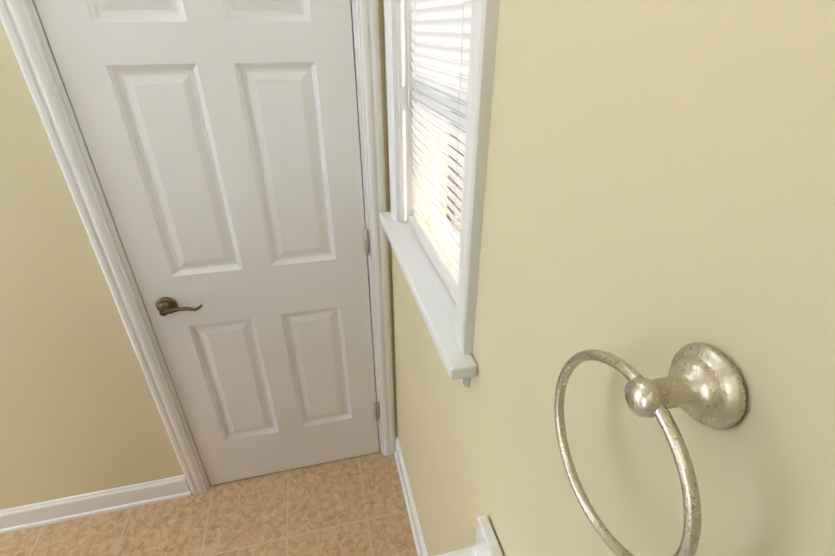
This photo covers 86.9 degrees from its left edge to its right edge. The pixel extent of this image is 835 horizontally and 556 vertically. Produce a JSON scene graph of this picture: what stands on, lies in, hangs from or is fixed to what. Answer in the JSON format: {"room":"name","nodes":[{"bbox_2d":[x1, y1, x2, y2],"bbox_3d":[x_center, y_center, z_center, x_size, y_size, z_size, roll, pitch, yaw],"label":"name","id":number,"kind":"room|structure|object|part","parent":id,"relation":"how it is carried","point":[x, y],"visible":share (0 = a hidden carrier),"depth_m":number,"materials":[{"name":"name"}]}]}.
{"room":"bathroom","nodes":[
{"label":"bathroom","id":0,"kind":"room"},
{"bbox_2d":[0,0,396,509],"bbox_3d":[-1.420,-0.264,1.128,2.700,2.700,0.140,-7,30,-12],"label":"wall","id":1,"kind":"structure","parent":0,"point":[79,413],"depth_m":1.41,"materials":[{"name":"beige paint"}]},
{"bbox_2d":[0,475,190,533],"bbox_3d":[-1.815,0.951,1.613,1.806,0.109,0.020,-7,30,-12],"label":"baseboard","id":2,"kind":"structure","parent":1,"relation":"attached to","point":[18,518],"depth_m":1.72,"materials":[{"name":"white wood"}]},
{"bbox_2d":[0,0,394,494],"bbox_3d":[-0.533,-0.084,1.464,0.858,2.053,0.159,-7,30,-12],"label":"door frame","id":3,"kind":"structure","parent":1,"relation":"attached to","point":[24,39],"depth_m":1.29,"materials":[{"name":"white wood"}]},
{"bbox_2d":[34,0,378,484],"bbox_3d":[-0.515,-0.026,1.425,0.721,1.971,0.087,-7,30,-12],"label":"door","id":4,"kind":"structure","parent":1,"relation":"in","point":[221,137],"depth_m":1.32,"materials":[{"name":"white wood"}]},
{"bbox_3d":[-0.760,0.095,1.405,0.148,0.064,0.052,-7,30,-12],"label":"door handle","id":5,"kind":"part","parent":4,"relation":"part of","materials":[{"name":"gold metal"}]},
{"bbox_3d":[-0.170,-0.102,1.479,0.011,1.619,0.010,-7,30,-12],"label":"door hinge","id":6,"kind":"part","parent":4,"relation":"part of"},
{"bbox_2d":[0,450,417,555],"bbox_3d":[-1.232,1.326,1.141,2.980,0.080,1.730,-7,30,-12],"label":"floor","id":7,"kind":"structure","parent":0,"point":[354,506],"depth_m":1.71,"materials":[{"name":"tile"}]},
{"bbox_3d":[-0.524,1.084,0.653,1.460,0.822,0.518,-7,30,-12],"label":"bathroom vanity","id":8,"kind":"object","parent":7,"relation":"on","visible":0},
{"bbox_2d":[436,515,502,555],"bbox_3d":[-0.535,0.723,0.454,1.479,0.229,0.532,-7,30,-12],"label":"countertop","id":9,"kind":"structure","parent":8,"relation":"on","point":[486,543],"depth_m":0.75,"materials":[{"name":"stone"}]},
{"bbox_2d":[383,0,834,555],"bbox_3d":[0.147,-0.048,0.745,0.140,2.700,1.730,-7,30,-12],"label":"wall","id":10,"kind":"structure","parent":0,"point":[659,188],"depth_m":0.33,"materials":[{"name":"beige paint"}]},
{"bbox_2d":[394,434,427,555],"bbox_3d":[0.010,0.963,1.587,0.020,0.109,0.930,-7,30,-12],"label":"baseboard","id":11,"kind":"structure","parent":10,"relation":"attached to","point":[413,516],"depth_m":1.72,"materials":[{"name":"white wood"}]},
{"bbox_2d":[380,212,476,379],"bbox_3d":[0.023,-0.020,1.046,0.110,0.026,0.730,-7,30,-12],"label":"window sill","id":12,"kind":"structure","parent":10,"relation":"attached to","point":[436,303],"depth_m":0.93,"materials":[{"name":"white wood"}]},
{"bbox_2d":[384,0,499,387],"bbox_3d":[0.064,-0.389,0.848,0.140,0.968,0.666,-7,30,-12],"label":"window","id":13,"kind":"structure","parent":10,"relation":"in","point":[484,26],"depth_m":0.74,"materials":[{"name":"white wood"}]},
{"bbox_2d":[407,0,471,304],"bbox_3d":[0.040,-0.390,0.840,0.039,0.815,0.514,-7,30,-12],"label":"window blind","id":14,"kind":"object","parent":13,"relation":"attached to","point":[440,35],"visible":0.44,"depth_m":0.90,"materials":[{"name":"plastic"}]},
{"bbox_3d":[0.006,0.016,1.061,0.020,0.052,0.666,-7,30,-12],"label":"window sill apron","id":15,"kind":"part","parent":13,"relation":"part of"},
{"bbox_2d":[554,343,746,555],"bbox_3d":[0.155,0.116,0.314,0.056,0.171,0.149,-7,30,-12],"label":"towel ring","id":16,"kind":"object","parent":10,"relation":"attached to","point":[703,384],"visible":1,"depth_m":0.27,"materials":[{"name":"silver metal"}]}
]}

